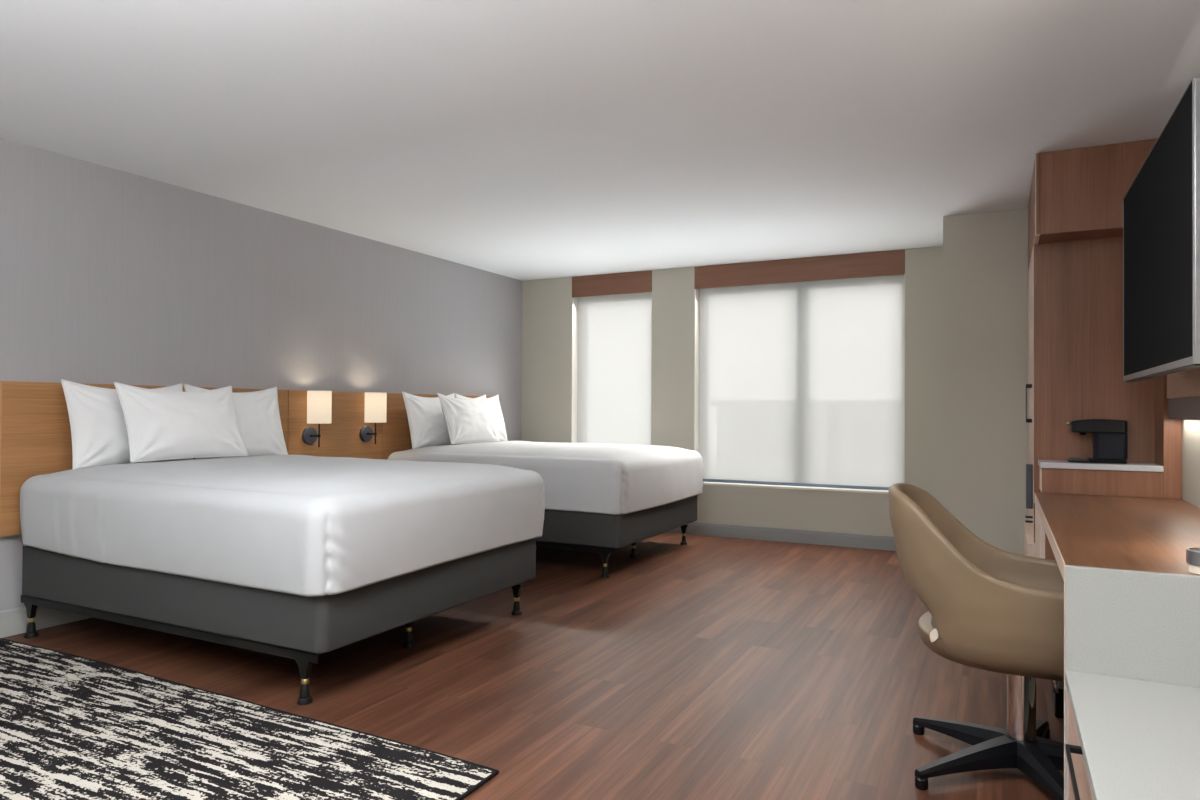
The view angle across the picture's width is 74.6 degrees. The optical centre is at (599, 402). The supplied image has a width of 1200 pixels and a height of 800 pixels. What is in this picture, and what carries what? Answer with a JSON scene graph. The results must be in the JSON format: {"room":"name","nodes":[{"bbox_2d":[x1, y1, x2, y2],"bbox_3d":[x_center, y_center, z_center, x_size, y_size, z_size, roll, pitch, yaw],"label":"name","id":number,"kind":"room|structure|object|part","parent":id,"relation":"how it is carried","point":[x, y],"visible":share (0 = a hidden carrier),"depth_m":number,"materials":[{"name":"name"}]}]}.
{"room":"hotel room","nodes":[
{"label":"hotel room","id":0,"kind":"room"},
{"bbox_2d":[0,138,521,610],"bbox_3d":[-3.243,-0.079,3.434,0.200,2.438,10.376,0,-1,27],"label":"wall","id":1,"kind":"structure","parent":0,"point":[108,275],"depth_m":4.87,"materials":[{"name":"grey paint"}]},
{"bbox_2d":[0,606,91,637],"bbox_3d":[-3.111,1.077,3.457,0.014,0.128,10.160,0,-1,27],"label":"baseboard","id":2,"kind":"structure","parent":1,"relation":"attached to","point":[14,621],"depth_m":3.93,"materials":[{"name":"grey paint"}]},
{"bbox_2d":[0,381,499,536],"bbox_3d":[-1.950,0.295,5.704,0.044,0.755,4.258,0,-1,27],"label":"headboard","id":3,"kind":"object","parent":1,"relation":"attached to","point":[36,439],"visible":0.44,"depth_m":4.05,"materials":[{"name":"brown wood"}]},
{"bbox_3d":[-2.524,0.282,4.576,0.043,0.753,1.715,0,-1,27],"label":"panel","id":4,"kind":"part","parent":3,"relation":"part of","materials":[{"name":"brown wood"}]},
{"bbox_2d":[302,391,331,446],"bbox_3d":[-1.952,0.114,5.454,0.180,0.389,0.160,0,-1,27],"label":"wall sconce","id":5,"kind":"object","parent":3,"relation":"attached to","point":[319,403],"visible":1,"depth_m":5.39,"materials":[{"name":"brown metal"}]},
{"bbox_3d":[-2.023,0.232,5.489,0.022,0.124,0.124,0,-1,27],"label":"plate","id":6,"kind":"part","parent":5,"relation":"part of","materials":[{"name":"grey metal"}]},
{"bbox_3d":[-1.944,0.183,5.449,0.028,0.252,0.027,0,-1,27],"label":"stem","id":7,"kind":"part","parent":5,"relation":"part of","materials":[{"name":"black metal"}]},
{"bbox_3d":[-1.943,0.032,5.450,0.160,0.225,0.160,0,-1,27],"label":"lamp shade","id":8,"kind":"part","parent":5,"relation":"part of","materials":[{"name":"white fabric"}]},
{"bbox_3d":[-1.927,0.296,5.747,0.043,0.753,0.906,0,-1,27],"label":"panel","id":9,"kind":"part","parent":3,"relation":"part of","materials":[{"name":"brown wood"}]},
{"bbox_2d":[360,392,386,443],"bbox_3d":[-1.703,0.120,5.944,0.180,0.389,0.160,0,-1,27],"label":"wall sconce","id":10,"kind":"object","parent":3,"relation":"attached to","point":[375,402],"visible":1,"depth_m":5.88,"materials":[{"name":"beige fabric"}]},
{"bbox_3d":[-1.774,0.237,5.979,0.022,0.124,0.124,0,-1,27],"label":"plate","id":11,"kind":"part","parent":10,"relation":"part of","materials":[{"name":"grey metal"}]},
{"bbox_3d":[-1.694,0.038,5.940,0.160,0.225,0.160,0,-1,27],"label":"lamp shade","id":12,"kind":"part","parent":10,"relation":"part of","materials":[{"name":"white fabric"}]},
{"bbox_3d":[-1.352,0.310,6.878,0.043,0.753,1.623,0,-1,27],"label":"panel","id":13,"kind":"part","parent":3,"relation":"part of","materials":[{"name":"brown wood"}]},
{"bbox_2d":[2,532,1063,799],"bbox_3d":[-0.816,1.193,2.352,5.508,0.100,10.676,0,-1,27],"label":"floor","id":14,"kind":"structure","parent":0,"point":[707,667],"depth_m":3.28,"materials":[{"name":"wood"}]},
{"bbox_2d":[0,638,498,799],"bbox_3d":[-2.144,1.127,2.054,2.927,0.012,2.452,0,-1,27],"label":"area rug","id":15,"kind":"object","parent":14,"relation":"on","point":[73,727],"visible":1,"depth_m":2.57,"materials":[{"name":"carpet"}]},
{"bbox_2d":[21,538,535,704],"bbox_3d":[-1.591,0.795,4.083,2.030,0.720,1.550,0,-1,27],"label":"bed","id":16,"kind":"object","parent":14,"relation":"on","point":[300,628],"visible":0.44,"depth_m":3.35,"materials":[{"name":"grey fabric"}]},
{"bbox_3d":[-2.788,1.064,3.859,0.068,0.165,0.060,0,-1,27],"label":"leg","id":17,"kind":"part","parent":16,"relation":"part of","materials":[{"name":"black metal"}]},
{"bbox_3d":[-1.605,0.971,4.088,2.000,0.037,1.526,0,-1,27],"label":"frame","id":18,"kind":"part","parent":16,"relation":"part of","materials":[{"name":"grey fabric"}]},
{"bbox_2d":[20,455,544,596],"bbox_3d":[-1.567,0.518,4.086,2.093,0.421,1.674,0,-1,27],"label":"bed cover","id":19,"kind":"object","parent":16,"relation":"on","point":[301,525],"visible":1,"depth_m":3.36,"materials":[{"name":"white fabric"}]},
{"bbox_2d":[61,379,192,469],"bbox_3d":[-2.496,0.112,4.199,0.210,0.453,0.660,0,-1,31],"label":"pillow","id":20,"kind":"object","parent":19,"relation":"on","point":[99,435],"visible":0.55,"depth_m":3.99,"materials":[{"name":"fabric"}]},
{"bbox_2d":[114,382,247,462],"bbox_3d":[-2.235,0.101,4.251,0.214,0.406,0.690,0,-1,24],"label":"pillow","id":21,"kind":"object","parent":19,"relation":"on","point":[161,425],"visible":1,"depth_m":4.14,"materials":[{"name":"fabric"}]},
{"bbox_2d":[184,383,287,458],"bbox_3d":[-2.194,0.119,4.792,0.204,0.453,0.656,0,-1,25],"label":"pillow","id":22,"kind":"object","parent":19,"relation":"on","point":[257,412],"visible":0.5,"depth_m":4.85,"materials":[{"name":"fabric"}]},
{"bbox_3d":[-1.130,1.065,3.014,0.068,0.165,0.060,0,-1,27],"label":"leg","id":23,"kind":"part","parent":16,"relation":"part of","materials":[{"name":"black metal"}]},
{"bbox_3d":[-0.906,1.072,3.731,0.068,0.167,0.060,0,-1,27],"label":"leg","id":24,"kind":"part","parent":16,"relation":"part of","materials":[{"name":"black metal"}]},
{"bbox_3d":[-0.458,1.081,4.333,0.068,0.165,0.060,0,-1,27],"label":"leg","id":25,"kind":"part","parent":16,"relation":"part of","materials":[{"name":"black metal"}]},
{"bbox_2d":[536,495,696,577],"bbox_3d":[-0.427,0.824,6.369,2.030,0.720,1.550,0,-1,27],"label":"bed base","id":26,"kind":"object","parent":14,"relation":"on","point":[604,534],"visible":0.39,"depth_m":5.41,"materials":[{"name":"grey fabric"}]},
{"bbox_2d":[387,441,703,514],"bbox_3d":[-0.401,0.546,6.375,2.094,0.420,1.667,0,-1,27],"label":"bed cover","id":27,"kind":"object","parent":26,"relation":"on","point":[612,479],"visible":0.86,"depth_m":5.56,"materials":[{"name":"white fabric"}]},
{"bbox_2d":[402,391,463,448],"bbox_3d":[-1.352,0.139,6.443,0.215,0.453,0.672,0,-1,33],"label":"pillow","id":28,"kind":"object","parent":27,"relation":"on","point":[426,420],"visible":0.66,"depth_m":6.26,"materials":[{"name":"fabric"}]},
{"bbox_2d":[437,393,498,443],"bbox_3d":[-1.078,0.129,6.529,0.221,0.406,0.671,0,-1,30],"label":"pillow","id":29,"kind":"object","parent":27,"relation":"on","point":[467,420],"visible":1,"depth_m":6.39,"materials":[{"name":"fabric"}]},
{"bbox_2d":[454,393,507,443],"bbox_3d":[-1.044,0.147,7.039,0.207,0.453,0.670,0,-1,31],"label":"pillow","id":30,"kind":"object","parent":27,"relation":"on","point":[493,402],"visible":0.25,"depth_m":7.14,"materials":[{"name":"fabric"}]},
{"bbox_3d":[-0.441,0.999,6.374,2.000,0.037,1.526,0,-1,27],"label":"frame","id":31,"kind":"part","parent":26,"relation":"part of","materials":[{"name":"black metal"}]},
{"bbox_3d":[0.034,1.093,5.300,0.068,0.165,0.060,0,-1,27],"label":"leg","id":32,"kind":"part","parent":26,"relation":"part of","materials":[{"name":"black metal"}]},
{"bbox_3d":[0.258,1.100,6.016,0.068,0.167,0.060,0,-1,27],"label":"leg","id":33,"kind":"part","parent":26,"relation":"part of","materials":[{"name":"black metal"}]},
{"bbox_3d":[0.706,1.109,6.619,0.068,0.165,0.060,0,-1,27],"label":"leg","id":34,"kind":"part","parent":26,"relation":"part of","materials":[{"name":"black metal"}]},
{"bbox_2d":[888,483,1063,799],"bbox_3d":[1.314,0.715,2.466,0.766,0.882,0.719,0,-1,27],"label":"swivel chair","id":35,"kind":"object","parent":14,"relation":"on","point":[991,608],"visible":0.79,"depth_m":2.36,"materials":[{"name":"beige leather"}]},
{"bbox_3d":[1.013,0.707,2.388,0.011,0.052,0.042,0,-1,-5],"label":"trim","id":36,"kind":"part","parent":35,"relation":"part of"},
{"bbox_2d":[931,617,938,631],"bbox_3d":[1.304,0.687,2.459,0.492,0.044,0.456,0,-1,27],"label":"seat cushion","id":37,"kind":"object","parent":35,"relation":"on","point":[934,620],"depth_m":2.39,"materials":[{"name":"beige leather"}]},
{"bbox_3d":[1.199,1.083,2.624,0.076,0.084,0.335,1,-1,-33],"label":"leg","id":38,"kind":"part","parent":35,"relation":"part of","materials":[{"name":"black plastic"}]},
{"bbox_3d":[1.112,1.081,2.396,0.335,0.084,0.076,0,-1,-15],"label":"leg","id":39,"kind":"part","parent":35,"relation":"part of","materials":[{"name":"black plastic"}]},
{"bbox_3d":[1.301,1.080,2.243,0.076,0.084,0.335,0,-1,3],"label":"leg","id":40,"kind":"part","parent":35,"relation":"part of","materials":[{"name":"black plastic"}]},
{"bbox_3d":[1.443,1.085,2.611,0.076,0.084,0.335,0,-1,39],"label":"leg","id":41,"kind":"part","parent":35,"relation":"part of","materials":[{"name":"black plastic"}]},
{"bbox_3d":[1.506,1.083,2.375,0.335,0.084,0.076,0,-1,21],"label":"leg","id":42,"kind":"part","parent":35,"relation":"part of","materials":[{"name":"black plastic"}]},
{"bbox_3d":[1.368,0.838,2.379,0.016,0.066,0.049,0,-1,-3],"label":"lever","id":43,"kind":"part","parent":35,"relation":"part of","materials":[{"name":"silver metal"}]},
{"bbox_2d":[1051,680,1063,717],"bbox_3d":[1.853,1.109,2.959,0.262,0.108,0.260,0,-1,27],"label":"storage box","id":44,"kind":"object","parent":14,"relation":"on","point":[1057,698],"visible":0.22,"depth_m":2.90,"materials":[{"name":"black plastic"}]},
{"bbox_2d":[1023,138,1181,556],"bbox_3d":[2.722,-0.036,4.378,0.638,2.435,1.213,0,-1,27],"label":"wardrobe","id":45,"kind":"object","parent":14,"relation":"on","point":[1075,208],"visible":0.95,"depth_m":4.03,"materials":[{"name":"brown wood"}]},
{"bbox_3d":[2.515,0.939,4.606,0.047,0.366,0.959,0,-1,27],"label":"drawer","id":46,"kind":"part","parent":45,"relation":"part of","materials":[{"name":"brown wood"}]},
{"bbox_3d":[2.403,0.005,4.410,0.031,0.216,0.016,0,-1,27],"label":"handle","id":47,"kind":"part","parent":45,"relation":"part of","materials":[{"name":"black metal"}]},
{"bbox_3d":[2.343,0.458,4.295,0.033,0.242,0.020,0,-1,27],"label":"handle","id":48,"kind":"part","parent":45,"relation":"part of","materials":[{"name":"grey plastic"}]},
{"bbox_3d":[2.533,-0.042,4.609,0.019,1.584,0.959,0,-1,27],"label":"door","id":49,"kind":"part","parent":45,"relation":"part of","materials":[{"name":"brown wood"}]},
{"bbox_3d":[2.484,-1.048,4.512,0.019,0.410,1.198,0,-1,27],"label":"door","id":50,"kind":"part","parent":45,"relation":"part of","materials":[{"name":"brown wood"}]},
{"bbox_2d":[1066,419,1127,463],"bbox_3d":[2.491,0.193,3.953,0.260,0.217,0.114,0,-1,27],"label":"coffee maker","id":51,"kind":"object","parent":45,"relation":"on","point":[1110,437],"visible":1,"depth_m":3.89,"materials":[{"name":"black plastic"}]},
{"bbox_2d":[1068,457,1086,460],"bbox_3d":[2.420,0.286,3.988,0.080,0.012,0.080,0,-1,27],"label":"drip tray","id":52,"kind":"object","parent":51,"relation":"on","point":[1071,458],"depth_m":3.96,"materials":[{"name":"grey plastic"}]},
{"bbox_3d":[2.482,-1.054,3.843,0.579,0.411,0.004,0,-1,27],"label":"panel","id":53,"kind":"part","parent":45,"relation":"part of","materials":[{"name":"brown wood"}]},
{"bbox_2d":[1038,460,1163,471],"bbox_3d":[2.494,0.316,3.946,0.511,0.028,0.245,0,-1,27],"label":"countertop","id":54,"kind":"structure","parent":45,"relation":"on","point":[1060,464],"depth_m":3.85,"materials":[{"name":"grey stone"}]},
{"bbox_2d":[1034,493,1199,799],"bbox_3d":[1.974,0.802,2.877,0.608,0.721,2.136,0,-1,27],"label":"desk","id":55,"kind":"object","parent":14,"relation":"on","point":[1132,597],"visible":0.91,"depth_m":2.05,"materials":[{"name":"white laminate"}]},
{"bbox_3d":[2.069,0.806,3.703,0.020,0.610,0.571,0,-1,27],"label":"pedestal door","id":56,"kind":"part","parent":55,"relation":"part of","materials":[{"name":"brown wood"}]},
{"bbox_3d":[1.496,0.791,1.936,0.607,0.721,0.025,0,-1,27],"label":"panel","id":57,"kind":"part","parent":55,"relation":"part of","materials":[{"name":"white laminate"}]},
{"bbox_2d":[1186,547,1199,573],"bbox_3d":[1.538,0.403,1.989,0.091,0.056,0.091,0,-1,27],"label":"metal canister","id":58,"kind":"object","parent":55,"relation":"on","point":[1192,554],"visible":1,"depth_m":1.98,"materials":[{"name":"silver metal"}]},
{"bbox_2d":[1065,670,1199,799],"bbox_3d":[1.196,0.920,1.377,0.634,0.450,1.239,0,-1,27],"label":"dresser","id":59,"kind":"object","parent":14,"relation":"on","point":[1129,739],"visible":1,"depth_m":1.66,"materials":[{"name":"white laminate"}]},
{"bbox_3d":[1.086,1.023,1.769,0.020,0.190,0.595,0,-1,27],"label":"drawer","id":60,"kind":"part","parent":59,"relation":"part of","materials":[{"name":"brown wood"}]},
{"bbox_3d":[0.950,0.739,1.558,0.032,0.012,0.291,0,-1,27],"label":"handle","id":61,"kind":"part","parent":59,"relation":"part of","materials":[{"name":"black plastic"}]},
{"bbox_3d":[1.087,0.826,1.771,0.020,0.194,0.595,0,-1,27],"label":"drawer","id":62,"kind":"part","parent":59,"relation":"part of","materials":[{"name":"brown wood"}]},
{"bbox_2d":[0,0,1199,280],"bbox_3d":[-0.803,-1.355,2.376,5.508,0.120,10.676,0,-1,27],"label":"ceiling","id":63,"kind":"structure","parent":0,"point":[523,140],"depth_m":3.42,"materials":[{"name":"paint"}]},
{"bbox_2d":[521,246,942,536],"bbox_3d":[1.545,-0.019,6.987,5.108,2.438,0.300,0,-1,27],"label":"wall","id":64,"kind":"structure","parent":0,"point":[546,303],"depth_m":7.05,"materials":[{"name":"beige paint"}]},
{"bbox_2d":[571,292,651,444],"bbox_3d":[0.148,-0.154,7.649,0.856,1.802,0.209,0,-1,27],"label":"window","id":65,"kind":"structure","parent":64,"relation":"attached to","point":[574,393],"depth_m":7.79,"materials":[{"name":"white paint"}]},
{"bbox_2d":[572,270,651,296],"bbox_3d":[0.135,-1.137,7.622,0.854,0.202,0.141,0,-1,27],"label":"window valance","id":66,"kind":"object","parent":64,"relation":"attached to","point":[639,281],"visible":0.98,"depth_m":7.55,"materials":[{"name":"brown wood"}]},
{"bbox_2d":[577,292,650,444],"bbox_3d":[0.149,-0.237,7.649,0.832,1.923,0.044,0,-1,27],"label":"roller shade","id":67,"kind":"object","parent":64,"relation":"attached to","point":[614,331],"visible":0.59,"depth_m":7.65,"materials":[{"name":"white fabric"}]},
{"bbox_2d":[666,522,895,550],"bbox_3d":[0.980,1.142,7.083,3.982,0.112,0.014,0,-1,27],"label":"baseboard","id":68,"kind":"structure","parent":64,"relation":"attached to","point":[695,528],"depth_m":6.74,"materials":[{"name":"grey paint"}]},
{"bbox_2d":[703,481,887,493],"bbox_3d":[1.700,0.736,6.843,1.782,0.021,0.218,0,-1,27],"label":"window sill","id":69,"kind":"structure","parent":64,"relation":"attached to","point":[704,483],"depth_m":6.73,"materials":[{"name":"white paint"}]},
{"bbox_2d":[694,249,904,288],"bbox_3d":[1.694,-1.136,6.828,1.798,0.202,0.141,0,-1,27],"label":"window valance","id":70,"kind":"object","parent":64,"relation":"attached to","point":[882,263],"visible":0.98,"depth_m":6.73,"materials":[{"name":"brown wood"}]},
{"bbox_2d":[694,275,904,482],"bbox_3d":[1.707,-0.153,6.856,1.800,1.802,0.209,0,-1,27],"label":"trim","id":71,"kind":"structure","parent":64,"relation":"attached to","point":[697,291],"depth_m":7.18,"materials":[{"name":"white paint"}]},
{"bbox_2d":[699,275,903,489],"bbox_3d":[1.707,-0.236,6.856,1.776,1.923,0.044,0,-1,27],"label":"roller shade","id":72,"kind":"object","parent":64,"relation":"attached to","point":[801,383],"visible":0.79,"depth_m":6.82,"materials":[{"name":"white fabric"}]},
{"bbox_2d":[943,208,1027,554],"bbox_3d":[3.025,-0.025,5.485,1.105,2.437,1.030,0,-1,27],"label":"wall","id":73,"kind":"structure","parent":0,"point":[985,255],"depth_m":5.16,"materials":[{"name":"beige paint"}]},
{"bbox_2d":[1182,419,1199,507],"bbox_3d":[1.487,-0.076,1.026,0.200,2.438,10.376,0,-1,27],"label":"wall","id":74,"kind":"structure","parent":0,"point":[1190,428],"depth_m":3.52,"materials":[{"name":"beige paint"}]},
{"bbox_2d":[1167,368,1199,418],"bbox_3d":[2.214,-0.412,2.740,0.059,0.950,2.184,0,-1,27],"label":"wall panel","id":75,"kind":"object","parent":74,"relation":"attached to","point":[1183,388],"visible":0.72,"depth_m":3.38,"materials":[{"name":"brown wood"}]},
{"bbox_2d":[1123,77,1199,381],"bbox_3d":[2.143,-0.515,2.890,0.202,0.841,1.460,0,-1,27],"label":"television","id":76,"kind":"object","parent":75,"relation":"attached to","point":[1161,206],"visible":1,"depth_m":2.68,"materials":[{"name":"black metal"}]}
]}

